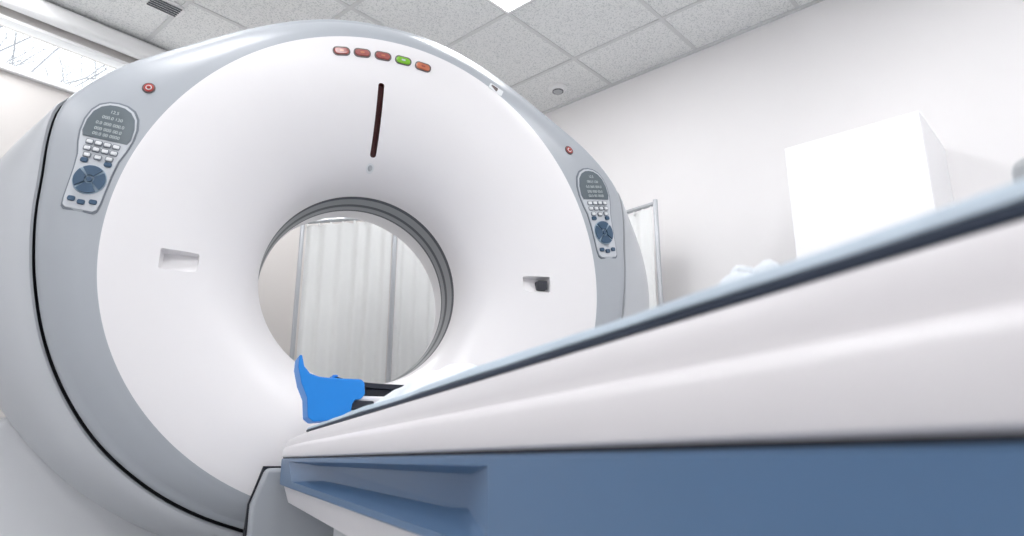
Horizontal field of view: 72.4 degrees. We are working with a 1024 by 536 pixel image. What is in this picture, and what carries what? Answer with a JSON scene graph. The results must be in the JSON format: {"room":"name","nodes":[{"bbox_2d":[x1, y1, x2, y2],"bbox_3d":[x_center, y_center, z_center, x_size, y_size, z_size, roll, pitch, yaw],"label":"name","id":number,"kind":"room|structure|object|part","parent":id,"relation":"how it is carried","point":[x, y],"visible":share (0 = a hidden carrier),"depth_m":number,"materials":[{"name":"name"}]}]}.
{"room":"radiology room","nodes":[
{"label":"radiology room","id":0,"kind":"room"},
{"bbox_2d":[0,5,397,418],"bbox_3d":[-2.676,-0.089,3.303,0.121,2.780,5.779,-13,-20,40],"label":"wall","id":1,"kind":"structure","parent":0,"point":[24,102],"depth_m":3.99,"materials":[{"name":"paint"}]},
{"bbox_2d":[0,64,76,93],"bbox_3d":[-2.864,-1.100,3.248,0.025,0.020,3.130,-13,-20,40],"label":"sill","id":2,"kind":"structure","parent":1,"relation":"attached to","point":[2,67],"depth_m":3.65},
{"bbox_2d":[0,61,78,90],"bbox_3d":[-2.896,-1.113,3.280,0.080,0.022,3.050,-13,-20,40],"label":"frame","id":3,"kind":"object","parent":1,"relation":"attached to","point":[1,63],"visible":0.02,"depth_m":3.67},
{"bbox_2d":[0,24,116,88],"bbox_3d":[-2.898,-1.237,3.316,0.006,0.210,2.980,-13,-20,40],"label":"glass","id":4,"kind":"object","parent":1,"relation":"attached to","point":[19,49],"visible":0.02,"depth_m":3.76,"materials":[{"name":"glass"}]},
{"bbox_2d":[0,13,128,67],"bbox_3d":[-2.896,-1.363,3.349,0.080,0.020,3.050,-13,-20,40],"label":"window","id":5,"kind":"structure","parent":1,"relation":"in","point":[5,20],"depth_m":3.80,"materials":[{"name":"white glass"}]},
{"bbox_2d":[0,0,166,59],"bbox_3d":[-2.828,-1.463,3.314,0.080,0.105,3.250,-13,-20,40],"label":"blind cassette","id":6,"kind":"object","parent":5,"relation":"attached to","point":[44,11],"visible":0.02,"depth_m":3.81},
{"bbox_2d":[45,0,813,111],"bbox_3d":[-0.110,-2.080,1.489,6.980,0.100,6.019,-13,-20,40],"label":"ceiling","id":7,"kind":"structure","parent":0,"point":[505,48],"depth_m":3.92,"materials":[{"name":"tile"}]},
{"bbox_2d":[144,0,184,16],"bbox_3d":[-1.857,-1.401,3.740,0.120,0.020,0.200,-13,-20,40],"label":"ceiling vent","id":8,"kind":"object","parent":7,"relation":"in","point":[168,7],"visible":1,"depth_m":3.74,"materials":[{"name":"grey metal"}]},
{"bbox_2d":[144,0,823,113],"bbox_3d":[-0.110,-2.027,1.474,6.740,0.013,5.779,-13,-20,40],"label":"grid","id":9,"kind":"object","parent":7,"relation":"attached to","point":[349,7],"depth_m":3.97,"materials":[{"name":"grey metal"}]},
{"bbox_2d":[488,0,532,13],"bbox_3d":[0.003,-1.496,3.405,0.590,0.014,0.590,-13,-20,40],"label":"ceiling light","id":10,"kind":"object","parent":7,"relation":"in","point":[508,6],"depth_m":3.72,"materials":[{"name":"white plastic"}]},
{"bbox_2d":[548,82,566,94],"bbox_3d":[0.300,-1.162,4.572,0.124,0.040,0.124,6,-17,-22],"label":"smoke detector","id":11,"kind":"object","parent":7,"relation":"attached to","point":[557,88],"visible":1,"depth_m":4.54,"materials":[{"name":"plastic"}]},
{"bbox_2d":[544,0,1023,305],"bbox_3d":[1.847,-0.108,3.236,6.980,2.780,0.122,-13,-20,40],"label":"wall","id":12,"kind":"structure","parent":0,"point":[705,134],"depth_m":3.71,"materials":[{"name":"paint"}]},
{"bbox_3d":[-0.110,0.697,0.727,6.980,0.100,6.019,-13,-20,40],"label":"floor","id":13,"kind":"structure","parent":0,"visible":0},
{"bbox_2d":[0,19,648,535],"bbox_3d":[-0.590,0.141,2.628,2.436,1.978,0.915,6,-17,-22],"label":"scanner","id":14,"kind":"object","parent":13,"relation":"on","point":[147,389],"visible":0.88,"depth_m":2.15,"materials":[{"name":"white plastic"}]},
{"bbox_3d":[-1.224,-0.254,2.028,0.095,0.090,0.016,3,-16,-10],"label":"dial plate","id":15,"kind":"part","parent":14,"relation":"part of","materials":[{"name":"blue plastic"}]},
{"bbox_3d":[-0.591,-0.750,2.424,0.060,0.038,0.009,6,-17,-22],"label":"lamp frame","id":16,"kind":"part","parent":14,"relation":"part of","materials":[{"name":"plastic"}]},
{"bbox_2d":[334,47,348,53],"bbox_3d":[-0.590,-0.750,2.422,0.050,0.029,0.013,6,-17,-22],"label":"lamp","id":17,"kind":"object","parent":14,"relation":"attached to","point":[337,50],"depth_m":2.42,"materials":[{"name":"plastic"}]},
{"bbox_3d":[-0.525,-0.752,2.453,0.060,0.036,0.009,6,-17,-22],"label":"lamp frame","id":18,"kind":"part","parent":14,"relation":"part of","materials":[{"name":"red plastic"}]},
{"bbox_2d":[355,49,369,55],"bbox_3d":[-0.524,-0.752,2.451,0.051,0.027,0.013,6,-17,-22],"label":"lamp","id":19,"kind":"object","parent":14,"relation":"attached to","point":[358,52],"depth_m":2.45,"materials":[{"name":"plastic"}]},
{"bbox_3d":[-0.458,-0.750,2.481,0.060,0.034,0.009,6,-17,-22],"label":"lamp frame","id":20,"kind":"part","parent":14,"relation":"part of","materials":[{"name":"plastic"}]},
{"bbox_2d":[376,52,389,59],"bbox_3d":[-0.457,-0.750,2.479,0.051,0.025,0.013,6,-17,-22],"label":"lamp","id":21,"kind":"object","parent":14,"relation":"on","point":[379,55],"depth_m":2.47,"materials":[{"name":"red plastic"}]},
{"bbox_2d":[396,56,409,64],"bbox_3d":[-0.390,-0.742,2.506,0.051,0.026,0.013,6,-17,-22],"label":"lamp","id":22,"kind":"object","parent":14,"relation":"attached to","point":[400,60],"depth_m":2.50,"materials":[{"name":"green plastic"}]},
{"bbox_3d":[-0.390,-0.741,2.507,0.060,0.035,0.009,6,-17,-22],"label":"lamp frame","id":23,"kind":"part","parent":14,"relation":"part of","materials":[{"name":"plastic"}]},
{"bbox_3d":[-0.323,-0.726,2.532,0.060,0.037,0.009,6,-17,-22],"label":"lamp frame","id":24,"kind":"part","parent":14,"relation":"part of","materials":[{"name":"plastic"}]},
{"bbox_2d":[416,62,429,70],"bbox_3d":[-0.322,-0.727,2.530,0.051,0.028,0.013,6,-17,-22],"label":"lamp","id":25,"kind":"object","parent":14,"relation":"attached to","point":[420,66],"depth_m":2.52,"materials":[{"name":"orange plastic"}]},
{"bbox_3d":[-0.062,-0.669,2.633,0.063,0.048,0.016,8,-17,-26],"label":"badge plate","id":26,"kind":"part","parent":14,"relation":"part of","materials":[{"name":"white plastic"}]},
{"bbox_3d":[0.349,-0.134,2.668,0.098,0.093,0.017,11,-19,-34],"label":"dial plate","id":27,"kind":"part","parent":14,"relation":"part of","materials":[{"name":"blue plastic"}]},
{"bbox_2d":[289,218,434,383],"bbox_3d":[-0.706,0.586,3.912,1.041,1.800,0.334,5,-16,-17],"label":"privacy screen","id":28,"kind":"object","parent":13,"relation":"on","point":[343,321],"visible":0.4,"depth_m":3.95,"materials":[{"name":"fabric"}]},
{"bbox_3d":[-1.231,0.560,3.896,0.026,1.760,0.026,6,-17,-22],"label":"post","id":29,"kind":"part","parent":28,"relation":"part of","materials":[{"name":"metal"}]},
{"bbox_3d":[-0.948,-0.284,4.069,0.577,0.024,0.024,-3,-16,11],"label":"rail","id":30,"kind":"part","parent":28,"relation":"part of","materials":[{"name":"metal"}]},
{"bbox_2d":[296,222,391,383],"bbox_3d":[-0.949,0.461,3.864,0.537,1.500,0.047,-3,-16,11],"label":"curtain","id":31,"kind":"object","parent":28,"relation":"hanging from","point":[343,321],"depth_m":3.94,"materials":[{"name":"fabric"}]},
{"bbox_3d":[-0.665,0.531,3.787,0.026,1.760,0.026,6,-17,-22],"label":"post","id":32,"kind":"part","parent":28,"relation":"part of","materials":[{"name":"metal"}]},
{"bbox_2d":[391,238,434,380],"bbox_3d":[-0.466,0.502,4.015,0.048,1.500,0.542,-14,-21,41],"label":"curtain","id":33,"kind":"object","parent":28,"relation":"hanging from","point":[413,315],"depth_m":3.97,"materials":[{"name":"fabric"}]},
{"bbox_2d":[626,199,663,308],"bbox_3d":[0.626,0.540,3.747,0.049,1.800,0.514,13,-20,-40],"label":"privacy screen","id":34,"kind":"object","parent":13,"relation":"on","point":[641,222],"visible":0.09,"depth_m":3.79,"materials":[{"name":"fabric"}]},
{"bbox_3d":[0.626,-0.308,3.980,0.024,0.024,0.459,14,-21,-41],"label":"rail","id":35,"kind":"part","parent":34,"relation":"part of","materials":[{"name":"metal"}]},
{"bbox_3d":[0.781,0.477,3.590,0.026,1.760,0.026,6,-17,-22],"label":"post","id":36,"kind":"part","parent":34,"relation":"part of","materials":[{"name":"metal"}]},
{"bbox_2d":[280,158,1023,535],"bbox_3d":[0.134,0.304,0.747,0.534,0.668,2.878,6,-17,-22],"label":"table","id":37,"kind":"object","parent":13,"relation":"on","point":[872,384],"visible":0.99,"depth_m":0.26,"materials":[{"name":"white plastic"}]},
{"bbox_2d":[294,355,364,423],"bbox_3d":[-0.444,0.296,1.692,0.159,0.153,0.100,6,-17,-22],"label":"headrest cover","id":38,"kind":"object","parent":37,"relation":"on","point":[323,398],"depth_m":1.64,"materials":[{"name":"blue plastic"}]},
{"bbox_2d":[284,486,418,535],"bbox_3d":[0.145,0.298,0.737,0.494,0.051,2.850,6,-17,-22],"label":"tray","id":39,"kind":"object","parent":37,"relation":"on","point":[351,518],"depth_m":1.00,"materials":[{"name":"white plastic"}]},
{"bbox_2d":[335,377,403,389],"bbox_3d":[-0.350,0.339,1.944,0.330,0.026,0.340,6,-17,-22],"label":"tray","id":40,"kind":"object","parent":37,"relation":"on","point":[368,386],"depth_m":1.78,"materials":[{"name":"black plastic"}]},
{"bbox_2d":[364,388,392,396],"bbox_3d":[-0.345,0.358,1.913,0.160,0.031,0.250,6,-17,-22],"label":"tray","id":41,"kind":"object","parent":37,"relation":"on","point":[368,391],"depth_m":1.78,"materials":[{"name":"black plastic"}]},
{"bbox_2d":[375,364,475,402],"bbox_3d":[-0.025,0.207,1.230,0.435,0.096,0.533,6,-17,-22],"label":"pillow","id":42,"kind":"object","parent":37,"relation":"on","point":[429,377],"visible":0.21,"depth_m":1.10,"materials":[{"name":"white fabric"}]},
{"bbox_3d":[0.141,0.242,0.762,0.515,0.071,2.870,6,-17,-22],"label":"blue frame","id":43,"kind":"part","parent":37,"relation":"part of","materials":[{"name":"paint"}]},
{"bbox_3d":[0.229,0.095,0.582,0.497,0.005,2.410,6,-17,-22],"label":"mattress","id":44,"kind":"part","parent":37,"relation":"part of","materials":[{"name":"white plastic"}]},
{"bbox_2d":[718,260,778,284],"bbox_3d":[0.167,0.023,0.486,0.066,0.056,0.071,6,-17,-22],"label":"sheet","id":45,"kind":"object","parent":37,"relation":"on","point":[739,271],"visible":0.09,"depth_m":0.48,"materials":[{"name":"white fabric"}]},
{"bbox_3d":[0.368,-0.012,0.475,0.033,0.135,0.024,6,-17,-22],"label":"grip handle","id":46,"kind":"part","parent":37,"relation":"part of","materials":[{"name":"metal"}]},
{"bbox_2d":[785,111,953,258],"bbox_3d":[1.587,0.319,2.924,0.545,1.791,0.502,-13,-20,40],"label":"tall cabinet","id":47,"kind":"object","parent":13,"relation":"on","point":[853,184],"visible":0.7,"depth_m":2.92,"materials":[{"name":"metal"}]}
]}

